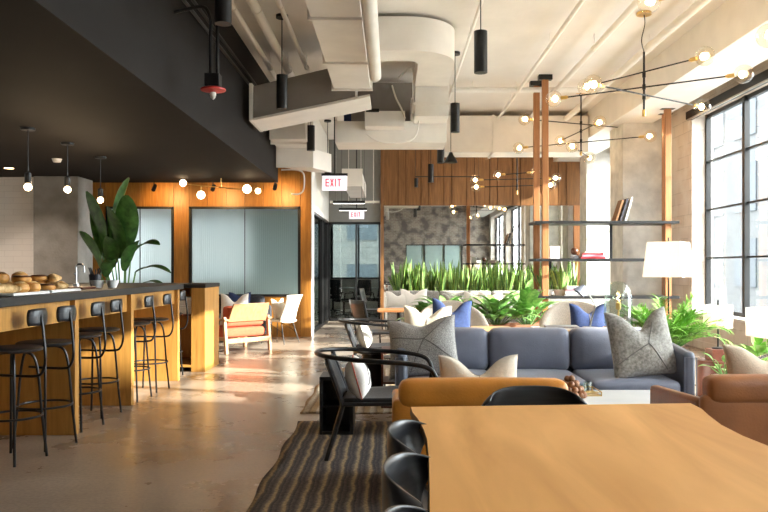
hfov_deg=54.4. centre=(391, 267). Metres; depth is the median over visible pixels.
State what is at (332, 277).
window
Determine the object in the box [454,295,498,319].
plant
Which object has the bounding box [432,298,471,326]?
cushion
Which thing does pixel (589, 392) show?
brass tray
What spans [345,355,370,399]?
cushion
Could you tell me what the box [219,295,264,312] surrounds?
cushion
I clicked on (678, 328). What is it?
potted palm
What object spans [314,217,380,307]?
wall
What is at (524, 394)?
dining chair
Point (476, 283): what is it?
snake plant
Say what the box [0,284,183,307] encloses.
countertop
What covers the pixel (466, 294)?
cushion
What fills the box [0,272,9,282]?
bun
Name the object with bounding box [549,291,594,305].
cushion
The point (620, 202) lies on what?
book
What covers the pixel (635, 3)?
ceiling pipe
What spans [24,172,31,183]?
socket
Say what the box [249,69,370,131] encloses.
air duct
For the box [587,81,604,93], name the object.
bulb
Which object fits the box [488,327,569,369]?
cushion
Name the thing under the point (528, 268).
snake plant
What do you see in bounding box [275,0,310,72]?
ceiling pipe
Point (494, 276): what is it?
snake plant
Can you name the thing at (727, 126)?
office building
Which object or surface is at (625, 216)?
book
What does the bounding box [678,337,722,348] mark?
baseboard
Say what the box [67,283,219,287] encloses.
countertop
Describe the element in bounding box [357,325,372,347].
cushion
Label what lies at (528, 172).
globe chandelier
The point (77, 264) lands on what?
tap
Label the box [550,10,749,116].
globe chandelier
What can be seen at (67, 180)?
socket
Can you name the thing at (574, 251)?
ornament
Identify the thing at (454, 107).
pendant
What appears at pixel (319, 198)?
wall
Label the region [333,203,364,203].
diffuser
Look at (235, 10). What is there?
ceiling pipe
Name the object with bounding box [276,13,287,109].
pendant
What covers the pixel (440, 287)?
snake plant
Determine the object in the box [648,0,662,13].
bulb
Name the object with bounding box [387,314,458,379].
cushion
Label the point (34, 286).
bun
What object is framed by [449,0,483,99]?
ceiling pipe
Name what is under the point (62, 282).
croissant
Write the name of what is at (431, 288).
snake plant
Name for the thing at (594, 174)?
pillar
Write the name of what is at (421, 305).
plant
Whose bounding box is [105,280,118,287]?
bowl
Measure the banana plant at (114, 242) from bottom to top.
2.810 m
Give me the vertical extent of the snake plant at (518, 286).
0.856 m
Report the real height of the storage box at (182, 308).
0.110 m
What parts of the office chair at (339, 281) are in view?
backrest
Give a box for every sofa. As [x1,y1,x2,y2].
[219,295,271,341]
[395,327,696,395]
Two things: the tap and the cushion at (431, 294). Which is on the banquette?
the cushion at (431, 294)
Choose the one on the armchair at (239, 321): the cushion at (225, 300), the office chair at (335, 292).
the cushion at (225, 300)
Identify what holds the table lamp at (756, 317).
on the table
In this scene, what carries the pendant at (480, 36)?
hanging from the ceiling at (518, 31)
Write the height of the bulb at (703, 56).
0.216 m
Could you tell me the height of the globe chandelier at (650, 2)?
1.146 m
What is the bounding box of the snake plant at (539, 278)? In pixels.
[530,264,556,295]
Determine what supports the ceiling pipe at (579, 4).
hanging from the ceiling at (518, 31)
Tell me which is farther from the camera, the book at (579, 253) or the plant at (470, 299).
the book at (579, 253)
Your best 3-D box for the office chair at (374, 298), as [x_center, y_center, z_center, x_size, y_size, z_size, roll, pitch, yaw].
[-0.330,0.814,19.789,0.584,0.973,0.616,0,0,-40]
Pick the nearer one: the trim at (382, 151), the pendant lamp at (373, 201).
the pendant lamp at (373, 201)
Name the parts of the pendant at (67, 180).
cord, bulb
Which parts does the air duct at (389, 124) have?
label plate, filter panel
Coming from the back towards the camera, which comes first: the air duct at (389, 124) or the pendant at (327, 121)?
the pendant at (327, 121)
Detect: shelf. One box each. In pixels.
[528,74,679,322]
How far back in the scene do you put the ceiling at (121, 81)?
7.64 m
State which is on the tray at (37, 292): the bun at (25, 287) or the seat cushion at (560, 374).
the bun at (25, 287)
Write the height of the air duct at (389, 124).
1.220 m
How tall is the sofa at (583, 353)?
0.790 m
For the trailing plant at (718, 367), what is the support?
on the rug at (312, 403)
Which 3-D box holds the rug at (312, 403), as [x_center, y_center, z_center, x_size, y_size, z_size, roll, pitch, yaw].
[1.140,1.293,8.130,3.944,0.016,2.964,0,0,0]
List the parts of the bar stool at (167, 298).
leg, seat, leg, rod, leg, backrest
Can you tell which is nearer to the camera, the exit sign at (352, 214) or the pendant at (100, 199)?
the pendant at (100, 199)
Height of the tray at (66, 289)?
0.021 m
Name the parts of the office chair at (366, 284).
backrest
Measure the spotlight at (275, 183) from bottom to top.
0.172 m
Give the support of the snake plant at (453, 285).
on the planter
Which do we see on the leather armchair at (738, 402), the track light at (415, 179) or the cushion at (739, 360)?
the cushion at (739, 360)
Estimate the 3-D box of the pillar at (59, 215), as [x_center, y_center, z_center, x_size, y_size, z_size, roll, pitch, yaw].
[-5.675,-0.124,12.920,0.750,2.849,0.640,0,0,0]
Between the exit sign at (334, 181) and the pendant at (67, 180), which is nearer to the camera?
the pendant at (67, 180)
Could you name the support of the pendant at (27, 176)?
hanging from the ceiling at (121, 81)
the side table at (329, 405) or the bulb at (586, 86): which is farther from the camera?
the bulb at (586, 86)
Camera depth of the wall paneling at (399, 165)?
18.27 m
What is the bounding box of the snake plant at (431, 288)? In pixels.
[424,270,446,291]
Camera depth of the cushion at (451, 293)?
15.78 m
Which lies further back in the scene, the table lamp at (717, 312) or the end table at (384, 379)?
the table lamp at (717, 312)
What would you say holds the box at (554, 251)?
on the open shelf at (543, 79)
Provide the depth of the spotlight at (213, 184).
13.29 m
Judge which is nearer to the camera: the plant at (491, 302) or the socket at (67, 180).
the socket at (67, 180)
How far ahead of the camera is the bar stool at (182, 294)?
8.91 m
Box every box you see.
[179,297,190,304]
[179,305,190,313]
[549,246,559,257]
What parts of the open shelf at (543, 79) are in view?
post, post, post, post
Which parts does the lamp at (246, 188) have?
bulb, bulb, arm, bulb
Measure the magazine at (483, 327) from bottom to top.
0.018 m
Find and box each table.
[319,371,354,434]
[353,348,385,386]
[377,308,415,358]
[381,346,394,407]
[410,403,767,511]
[582,390,649,403]
[697,348,725,396]
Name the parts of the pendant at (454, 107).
lamp shade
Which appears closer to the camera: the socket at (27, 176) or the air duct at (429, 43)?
the socket at (27, 176)
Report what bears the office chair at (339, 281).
on the floor
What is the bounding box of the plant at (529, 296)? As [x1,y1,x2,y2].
[487,279,562,324]
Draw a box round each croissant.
[0,284,21,292]
[47,274,61,281]
[47,281,65,289]
[59,281,68,288]
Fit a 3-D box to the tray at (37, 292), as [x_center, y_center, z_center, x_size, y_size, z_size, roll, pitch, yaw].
[-2.680,0.173,5.100,0.460,0.021,0.520,0,0,0]
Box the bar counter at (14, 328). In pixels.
[0,284,183,434]
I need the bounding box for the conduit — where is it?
[182,0,256,85]
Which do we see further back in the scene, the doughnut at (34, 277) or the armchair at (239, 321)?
the armchair at (239, 321)
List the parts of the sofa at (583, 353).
arm, frame, arm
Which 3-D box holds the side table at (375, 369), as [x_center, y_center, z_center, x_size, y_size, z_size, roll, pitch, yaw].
[-0.190,1.044,7.300,0.380,0.487,0.380,0,0,0]
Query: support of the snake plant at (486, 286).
on the planter
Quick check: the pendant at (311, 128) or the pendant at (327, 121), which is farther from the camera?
the pendant at (327, 121)
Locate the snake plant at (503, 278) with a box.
[500,259,518,290]
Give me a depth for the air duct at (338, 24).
7.88 m
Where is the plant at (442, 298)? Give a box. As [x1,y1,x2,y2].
[412,295,473,309]
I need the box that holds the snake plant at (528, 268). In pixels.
[518,262,541,288]
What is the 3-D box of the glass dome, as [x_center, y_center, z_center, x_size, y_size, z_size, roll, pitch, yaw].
[2.100,0.343,6.930,0.280,0.445,0.280,0,0,0]
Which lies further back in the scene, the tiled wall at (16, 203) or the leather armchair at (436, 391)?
the tiled wall at (16, 203)
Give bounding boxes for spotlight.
[151,181,156,191]
[211,181,215,191]
[273,181,276,190]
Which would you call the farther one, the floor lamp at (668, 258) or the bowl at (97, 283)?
the floor lamp at (668, 258)
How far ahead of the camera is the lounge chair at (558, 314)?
8.82 m
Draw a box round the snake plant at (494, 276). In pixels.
[482,255,505,291]
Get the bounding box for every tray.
[0,291,49,295]
[40,288,80,292]
[583,386,601,395]
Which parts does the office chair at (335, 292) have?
backrest, seat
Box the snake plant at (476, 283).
[471,266,488,290]
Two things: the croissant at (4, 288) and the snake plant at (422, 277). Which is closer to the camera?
the croissant at (4, 288)
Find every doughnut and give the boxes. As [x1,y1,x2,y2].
[11,275,31,282]
[30,275,47,280]
[40,283,55,289]
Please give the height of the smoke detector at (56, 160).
0.049 m
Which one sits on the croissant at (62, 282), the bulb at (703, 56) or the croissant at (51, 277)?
the croissant at (51, 277)
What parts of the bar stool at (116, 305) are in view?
leg, seat, leg, rod, leg, backrest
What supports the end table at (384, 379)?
on the rug at (312, 403)
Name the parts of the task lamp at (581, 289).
arm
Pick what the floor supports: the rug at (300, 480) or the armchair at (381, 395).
the rug at (300, 480)
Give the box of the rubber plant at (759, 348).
[736,337,767,360]
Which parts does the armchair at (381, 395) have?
leg, backrest, leg, seat rail, seat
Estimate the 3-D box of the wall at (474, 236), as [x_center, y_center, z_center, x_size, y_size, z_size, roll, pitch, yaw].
[-1.425,-0.925,18.390,13.550,4.450,0.180,0,0,0]
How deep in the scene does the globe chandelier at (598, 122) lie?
13.29 m
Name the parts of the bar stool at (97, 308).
leg, seat, rod, leg, backrest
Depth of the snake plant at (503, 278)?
16.72 m
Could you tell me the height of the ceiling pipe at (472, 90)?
0.207 m
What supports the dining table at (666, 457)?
on the floor
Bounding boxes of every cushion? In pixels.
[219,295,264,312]
[219,325,263,337]
[220,293,248,324]
[223,306,262,326]
[229,292,250,302]
[271,298,284,318]
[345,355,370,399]
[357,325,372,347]
[385,291,409,307]
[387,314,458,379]
[390,291,438,303]
[400,289,426,306]
[404,306,451,325]
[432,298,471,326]
[438,354,517,376]
[439,291,490,299]
[441,292,462,300]
[455,327,487,369]
[463,291,486,304]
[478,291,501,300]
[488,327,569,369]
[491,291,541,305]
[517,369,589,389]
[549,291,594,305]
[569,303,606,326]
[569,327,640,369]
[572,369,679,390]
[604,306,675,377]
[722,344,767,373]
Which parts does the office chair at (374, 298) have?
seat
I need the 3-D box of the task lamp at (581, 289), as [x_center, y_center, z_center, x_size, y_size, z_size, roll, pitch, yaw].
[1.807,0.359,6.980,0.227,0.413,0.140,0,0,0]
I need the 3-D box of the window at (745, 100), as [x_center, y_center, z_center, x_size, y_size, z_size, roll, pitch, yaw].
[5.125,-0.890,10.425,0.350,3.320,4.050,0,0,0]
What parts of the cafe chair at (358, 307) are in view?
backrest, seat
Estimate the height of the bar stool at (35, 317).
1.031 m
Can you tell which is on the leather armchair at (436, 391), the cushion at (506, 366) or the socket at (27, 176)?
the cushion at (506, 366)
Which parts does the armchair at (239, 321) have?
leg, panel, cross rail, leg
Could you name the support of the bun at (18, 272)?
on the bun
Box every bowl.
[90,280,104,287]
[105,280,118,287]
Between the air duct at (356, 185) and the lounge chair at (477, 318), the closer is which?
the lounge chair at (477, 318)
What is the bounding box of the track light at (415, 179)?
[414,150,479,186]
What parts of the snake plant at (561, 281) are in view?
pot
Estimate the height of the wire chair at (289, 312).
0.846 m
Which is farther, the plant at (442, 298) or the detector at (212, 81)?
the plant at (442, 298)
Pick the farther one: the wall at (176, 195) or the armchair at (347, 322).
the wall at (176, 195)
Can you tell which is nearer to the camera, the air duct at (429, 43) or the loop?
the air duct at (429, 43)
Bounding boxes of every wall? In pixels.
[0,177,33,283]
[93,168,310,336]
[311,120,328,336]
[314,140,573,320]
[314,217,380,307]
[671,59,767,346]
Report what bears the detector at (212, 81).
attached to the ceiling at (121, 81)
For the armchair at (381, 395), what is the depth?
4.98 m
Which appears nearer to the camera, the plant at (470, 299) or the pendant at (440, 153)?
the plant at (470, 299)
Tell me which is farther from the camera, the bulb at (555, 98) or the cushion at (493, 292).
the cushion at (493, 292)
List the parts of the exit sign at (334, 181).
stem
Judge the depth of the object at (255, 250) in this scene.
14.12 m
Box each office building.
[333,225,380,276]
[713,92,767,311]
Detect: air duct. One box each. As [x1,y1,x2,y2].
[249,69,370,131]
[269,121,330,171]
[305,0,372,90]
[335,67,445,149]
[342,169,365,197]
[378,16,454,123]
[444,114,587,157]
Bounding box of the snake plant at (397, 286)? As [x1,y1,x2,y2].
[388,263,407,290]
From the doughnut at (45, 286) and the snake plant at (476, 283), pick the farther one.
the snake plant at (476, 283)
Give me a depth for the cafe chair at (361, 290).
15.30 m
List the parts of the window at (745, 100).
sill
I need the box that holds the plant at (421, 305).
[395,301,432,320]
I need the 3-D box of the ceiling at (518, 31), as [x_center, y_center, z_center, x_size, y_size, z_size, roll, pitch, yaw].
[-1.425,-3.250,11.250,13.550,0.200,25.700,0,0,0]
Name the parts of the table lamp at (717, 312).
lamp shade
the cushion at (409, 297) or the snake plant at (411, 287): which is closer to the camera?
the cushion at (409, 297)
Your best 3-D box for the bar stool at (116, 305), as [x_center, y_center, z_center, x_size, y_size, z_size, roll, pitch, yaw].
[-2.582,0.785,6.612,0.468,1.031,0.390,0,0,12]
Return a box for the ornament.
[570,247,578,257]
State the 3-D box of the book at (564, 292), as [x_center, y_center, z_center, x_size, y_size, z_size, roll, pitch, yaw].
[3.000,0.411,12.300,0.360,0.028,0.260,0,0,-3]
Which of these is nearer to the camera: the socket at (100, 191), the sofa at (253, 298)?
the socket at (100, 191)
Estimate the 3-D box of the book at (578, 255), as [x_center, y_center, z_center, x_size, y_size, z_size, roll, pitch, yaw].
[3.280,-0.201,12.300,0.370,0.032,0.260,0,0,-3]
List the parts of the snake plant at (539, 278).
pot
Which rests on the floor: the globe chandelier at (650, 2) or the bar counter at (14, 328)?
the bar counter at (14, 328)
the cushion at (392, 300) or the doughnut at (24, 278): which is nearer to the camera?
the doughnut at (24, 278)
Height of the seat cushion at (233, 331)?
0.170 m
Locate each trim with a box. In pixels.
[381,150,383,319]
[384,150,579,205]
[574,205,579,285]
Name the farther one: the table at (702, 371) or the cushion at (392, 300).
the cushion at (392, 300)
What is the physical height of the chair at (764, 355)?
0.733 m
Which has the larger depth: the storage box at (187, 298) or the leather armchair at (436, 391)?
the storage box at (187, 298)
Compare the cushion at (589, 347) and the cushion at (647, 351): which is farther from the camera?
the cushion at (589, 347)
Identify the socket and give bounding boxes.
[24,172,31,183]
[64,176,70,185]
[98,188,102,196]
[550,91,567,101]
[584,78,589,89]
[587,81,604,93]
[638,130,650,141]
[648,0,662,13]
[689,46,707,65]
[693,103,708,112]
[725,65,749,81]
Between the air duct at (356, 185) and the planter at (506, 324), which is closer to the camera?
the planter at (506, 324)
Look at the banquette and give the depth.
15.78 m
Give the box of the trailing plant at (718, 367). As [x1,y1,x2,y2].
[699,353,726,374]
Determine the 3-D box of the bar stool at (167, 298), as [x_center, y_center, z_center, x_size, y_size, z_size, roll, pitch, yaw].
[-2.542,0.785,7.945,0.468,1.031,0.390,0,0,8]
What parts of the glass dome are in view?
stem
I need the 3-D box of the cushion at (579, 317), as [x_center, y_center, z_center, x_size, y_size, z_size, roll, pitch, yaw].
[2.199,0.625,8.340,0.446,0.456,0.186,0,0,-2]
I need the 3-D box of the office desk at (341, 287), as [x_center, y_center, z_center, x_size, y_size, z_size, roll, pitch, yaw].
[-1.025,0.930,21.250,1.750,0.740,0.700,0,0,0]
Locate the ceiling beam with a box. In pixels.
[553,0,767,161]
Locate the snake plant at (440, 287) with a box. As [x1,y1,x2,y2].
[430,260,452,291]
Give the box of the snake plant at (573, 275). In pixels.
[562,262,581,285]
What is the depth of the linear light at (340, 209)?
16.56 m
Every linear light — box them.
[333,201,364,203]
[339,208,366,210]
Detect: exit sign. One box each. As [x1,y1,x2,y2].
[321,117,347,190]
[349,150,363,218]
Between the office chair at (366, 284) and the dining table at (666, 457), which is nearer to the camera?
the dining table at (666, 457)
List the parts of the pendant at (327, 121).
cord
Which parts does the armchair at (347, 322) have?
leg, backrest, leg, seat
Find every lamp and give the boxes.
[180,180,261,198]
[444,152,456,163]
[573,284,595,326]
[642,238,693,312]
[703,300,732,348]
[746,307,767,338]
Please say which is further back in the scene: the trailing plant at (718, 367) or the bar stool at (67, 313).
the trailing plant at (718, 367)
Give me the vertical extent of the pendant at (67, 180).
0.618 m
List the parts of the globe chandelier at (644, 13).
cord, stem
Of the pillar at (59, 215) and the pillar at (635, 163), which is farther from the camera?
the pillar at (635, 163)
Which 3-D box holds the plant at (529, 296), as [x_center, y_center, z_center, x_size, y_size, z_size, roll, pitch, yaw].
[1.816,0.480,10.103,1.029,0.649,1.154,0,0,22]
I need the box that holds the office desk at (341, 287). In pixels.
[330,287,378,288]
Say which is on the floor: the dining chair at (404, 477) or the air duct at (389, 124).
the dining chair at (404, 477)
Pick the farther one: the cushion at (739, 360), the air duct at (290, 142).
the air duct at (290, 142)
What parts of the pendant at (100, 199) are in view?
cord, bulb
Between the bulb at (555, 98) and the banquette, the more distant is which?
the banquette
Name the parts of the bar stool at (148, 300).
leg, seat, leg, rod, backrest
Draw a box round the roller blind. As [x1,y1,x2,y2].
[686,69,767,120]
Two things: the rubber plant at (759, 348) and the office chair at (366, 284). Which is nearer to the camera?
the rubber plant at (759, 348)
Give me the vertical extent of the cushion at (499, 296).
0.354 m
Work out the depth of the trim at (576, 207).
18.26 m
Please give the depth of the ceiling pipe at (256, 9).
9.14 m
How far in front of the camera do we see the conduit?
8.94 m
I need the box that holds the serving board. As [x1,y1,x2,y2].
[68,286,95,288]
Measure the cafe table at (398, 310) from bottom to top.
0.700 m
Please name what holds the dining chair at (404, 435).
on the floor
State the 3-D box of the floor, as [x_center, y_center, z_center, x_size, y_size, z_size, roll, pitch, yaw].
[-1.425,1.360,11.250,13.550,0.120,25.700,0,0,0]
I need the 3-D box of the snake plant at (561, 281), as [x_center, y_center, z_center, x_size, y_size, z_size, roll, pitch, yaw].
[2.769,0.181,12.400,0.358,0.549,0.389,0,0,0]
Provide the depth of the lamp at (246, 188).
12.87 m
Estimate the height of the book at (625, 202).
0.371 m
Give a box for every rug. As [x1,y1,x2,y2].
[246,421,427,511]
[300,368,698,413]
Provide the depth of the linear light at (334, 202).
15.26 m
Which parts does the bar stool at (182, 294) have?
leg, backrest, rod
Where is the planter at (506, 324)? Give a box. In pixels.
[489,323,538,326]
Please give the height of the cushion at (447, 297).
0.322 m
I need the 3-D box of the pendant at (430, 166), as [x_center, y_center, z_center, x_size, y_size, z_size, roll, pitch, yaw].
[0.900,-2.564,17.300,0.150,1.168,0.150,0,0,0]
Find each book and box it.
[563,294,587,295]
[564,292,586,293]
[578,255,604,256]
[579,253,602,254]
[612,200,623,220]
[618,199,628,220]
[622,197,632,220]
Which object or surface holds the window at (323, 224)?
in the wall at (319, 198)
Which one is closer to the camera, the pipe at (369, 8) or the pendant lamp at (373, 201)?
the pipe at (369, 8)
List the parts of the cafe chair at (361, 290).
backrest, seat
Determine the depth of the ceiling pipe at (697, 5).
10.00 m
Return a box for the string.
[563,375,586,397]
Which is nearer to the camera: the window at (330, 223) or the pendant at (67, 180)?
the pendant at (67, 180)
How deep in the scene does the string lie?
5.15 m
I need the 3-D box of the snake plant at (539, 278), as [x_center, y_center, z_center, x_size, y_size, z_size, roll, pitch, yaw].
[2.545,0.181,12.384,0.389,0.549,0.358,0,0,-25]
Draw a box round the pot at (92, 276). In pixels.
[88,267,101,285]
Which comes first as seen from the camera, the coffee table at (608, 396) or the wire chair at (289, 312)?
the coffee table at (608, 396)
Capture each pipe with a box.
[232,0,276,80]
[246,0,294,77]
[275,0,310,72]
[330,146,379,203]
[360,0,380,81]
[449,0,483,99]
[451,81,624,93]
[497,0,584,118]
[527,0,642,121]
[563,0,710,120]
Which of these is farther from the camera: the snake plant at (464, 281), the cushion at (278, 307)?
the snake plant at (464, 281)
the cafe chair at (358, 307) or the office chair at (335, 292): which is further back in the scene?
the office chair at (335, 292)
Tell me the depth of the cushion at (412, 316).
8.12 m
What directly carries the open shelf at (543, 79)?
on the floor
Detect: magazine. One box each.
[470,326,508,329]
[544,325,578,327]
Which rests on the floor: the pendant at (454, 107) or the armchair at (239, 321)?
the armchair at (239, 321)
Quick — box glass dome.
[603,282,632,326]
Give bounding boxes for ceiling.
[0,0,277,182]
[232,0,726,139]
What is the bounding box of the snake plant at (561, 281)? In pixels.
[550,262,571,295]
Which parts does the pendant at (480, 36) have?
lamp shade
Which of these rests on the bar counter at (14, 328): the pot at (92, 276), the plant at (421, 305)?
the pot at (92, 276)
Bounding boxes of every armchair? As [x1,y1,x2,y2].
[219,303,271,354]
[314,347,437,460]
[338,318,394,355]
[392,377,567,484]
[650,374,767,444]
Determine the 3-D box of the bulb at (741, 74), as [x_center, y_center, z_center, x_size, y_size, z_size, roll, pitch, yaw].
[4.013,-2.229,8.597,0.280,0.216,0.228,0,0,0]
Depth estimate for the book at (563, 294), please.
12.17 m
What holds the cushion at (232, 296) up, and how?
on the sofa at (253, 298)
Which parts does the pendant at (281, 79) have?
lamp shade, cord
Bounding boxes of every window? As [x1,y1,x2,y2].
[106,206,173,282]
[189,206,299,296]
[314,211,328,332]
[329,222,379,320]
[331,223,380,278]
[695,85,767,322]
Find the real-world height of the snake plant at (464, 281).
0.867 m
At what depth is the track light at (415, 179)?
17.90 m
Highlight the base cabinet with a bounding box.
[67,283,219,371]
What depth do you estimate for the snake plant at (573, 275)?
16.79 m
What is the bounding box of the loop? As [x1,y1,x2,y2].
[281,169,304,194]
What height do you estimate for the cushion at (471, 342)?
0.370 m
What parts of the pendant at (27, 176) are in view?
bulb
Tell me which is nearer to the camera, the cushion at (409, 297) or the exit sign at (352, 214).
the cushion at (409, 297)
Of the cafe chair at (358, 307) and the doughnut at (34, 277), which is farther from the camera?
the cafe chair at (358, 307)
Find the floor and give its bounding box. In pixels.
[0,308,704,511]
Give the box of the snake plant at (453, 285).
[446,264,460,290]
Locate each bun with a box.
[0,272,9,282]
[11,271,27,277]
[13,281,29,292]
[27,281,40,291]
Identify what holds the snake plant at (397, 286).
on the planter
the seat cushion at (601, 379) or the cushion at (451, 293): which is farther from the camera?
the cushion at (451, 293)
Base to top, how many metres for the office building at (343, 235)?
24.200 m
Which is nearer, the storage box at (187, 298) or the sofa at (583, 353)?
the sofa at (583, 353)
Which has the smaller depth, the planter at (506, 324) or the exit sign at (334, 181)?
the planter at (506, 324)
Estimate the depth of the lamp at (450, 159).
14.53 m
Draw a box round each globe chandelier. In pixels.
[474,157,556,193]
[518,93,650,159]
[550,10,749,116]
[648,0,767,45]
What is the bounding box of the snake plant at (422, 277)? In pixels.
[407,262,430,290]
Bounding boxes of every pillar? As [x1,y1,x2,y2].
[34,176,92,282]
[580,147,609,312]
[610,118,661,327]
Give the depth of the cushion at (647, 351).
5.80 m
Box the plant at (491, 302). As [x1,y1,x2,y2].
[470,291,539,324]
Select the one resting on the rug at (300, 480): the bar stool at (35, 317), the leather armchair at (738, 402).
the leather armchair at (738, 402)
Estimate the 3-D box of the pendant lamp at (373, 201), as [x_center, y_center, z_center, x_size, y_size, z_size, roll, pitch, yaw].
[-0.900,-2.356,18.100,1.200,1.587,0.076,0,0,0]
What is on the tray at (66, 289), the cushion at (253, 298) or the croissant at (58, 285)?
the croissant at (58, 285)
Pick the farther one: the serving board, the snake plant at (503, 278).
the snake plant at (503, 278)
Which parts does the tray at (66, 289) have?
plate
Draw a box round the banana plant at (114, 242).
[79,177,170,282]
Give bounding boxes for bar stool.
[0,308,47,466]
[12,305,77,451]
[79,299,123,418]
[79,301,105,432]
[134,293,173,392]
[134,295,155,401]
[179,291,187,374]
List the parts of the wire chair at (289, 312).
seat, backrest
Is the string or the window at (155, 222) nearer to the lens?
the string
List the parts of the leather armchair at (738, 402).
arm, panel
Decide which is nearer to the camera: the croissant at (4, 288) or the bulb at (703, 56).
the croissant at (4, 288)
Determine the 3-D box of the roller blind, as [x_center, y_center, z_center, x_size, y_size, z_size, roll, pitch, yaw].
[4.939,-2.514,10.435,0.118,0.153,3.970,0,0,0]
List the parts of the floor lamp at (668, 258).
lamp shade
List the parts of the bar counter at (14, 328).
panel, panel, panel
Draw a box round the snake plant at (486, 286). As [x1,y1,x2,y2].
[477,265,495,290]
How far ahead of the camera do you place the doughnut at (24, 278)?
5.15 m
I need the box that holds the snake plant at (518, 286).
[501,265,530,290]
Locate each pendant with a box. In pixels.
[20,127,35,190]
[61,142,73,192]
[94,156,106,202]
[215,0,231,26]
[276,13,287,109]
[307,122,314,150]
[324,119,330,172]
[428,164,433,182]
[437,149,443,163]
[450,51,459,132]
[474,0,486,74]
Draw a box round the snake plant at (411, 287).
[400,258,418,290]
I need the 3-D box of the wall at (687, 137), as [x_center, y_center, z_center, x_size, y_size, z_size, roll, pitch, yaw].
[5.175,-0.925,11.250,0.350,4.450,25.700,0,0,0]
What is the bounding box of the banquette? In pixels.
[387,291,594,329]
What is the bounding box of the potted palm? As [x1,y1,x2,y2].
[616,293,733,345]
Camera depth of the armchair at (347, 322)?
8.42 m
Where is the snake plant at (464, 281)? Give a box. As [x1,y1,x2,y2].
[458,260,481,290]
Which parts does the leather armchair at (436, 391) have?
arm, panel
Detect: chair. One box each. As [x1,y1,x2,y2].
[261,294,301,344]
[330,280,342,313]
[330,281,354,317]
[349,280,371,315]
[349,299,388,353]
[359,288,386,329]
[367,281,380,317]
[381,452,429,511]
[384,505,428,511]
[387,419,427,509]
[420,300,488,325]
[481,385,586,405]
[539,301,606,325]
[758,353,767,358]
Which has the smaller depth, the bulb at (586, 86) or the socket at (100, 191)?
the bulb at (586, 86)
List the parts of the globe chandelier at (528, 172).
stem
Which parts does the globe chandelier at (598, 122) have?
stem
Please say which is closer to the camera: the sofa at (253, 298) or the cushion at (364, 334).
the cushion at (364, 334)
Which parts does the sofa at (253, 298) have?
arm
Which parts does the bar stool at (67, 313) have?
leg, seat, leg, rod, backrest, leg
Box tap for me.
[73,263,84,285]
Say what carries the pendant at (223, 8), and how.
hanging from the ceiling at (518, 31)
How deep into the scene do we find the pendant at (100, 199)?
10.38 m
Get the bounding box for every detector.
[52,158,61,162]
[174,5,225,99]
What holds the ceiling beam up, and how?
attached to the ceiling at (518, 31)
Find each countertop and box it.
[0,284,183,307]
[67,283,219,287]
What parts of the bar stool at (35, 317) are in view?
leg, leg, seat, rod, leg, backrest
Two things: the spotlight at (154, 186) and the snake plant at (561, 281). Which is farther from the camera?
the spotlight at (154, 186)
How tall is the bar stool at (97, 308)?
1.031 m
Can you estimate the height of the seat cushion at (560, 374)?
0.214 m
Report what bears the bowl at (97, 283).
on the bar counter at (14, 328)

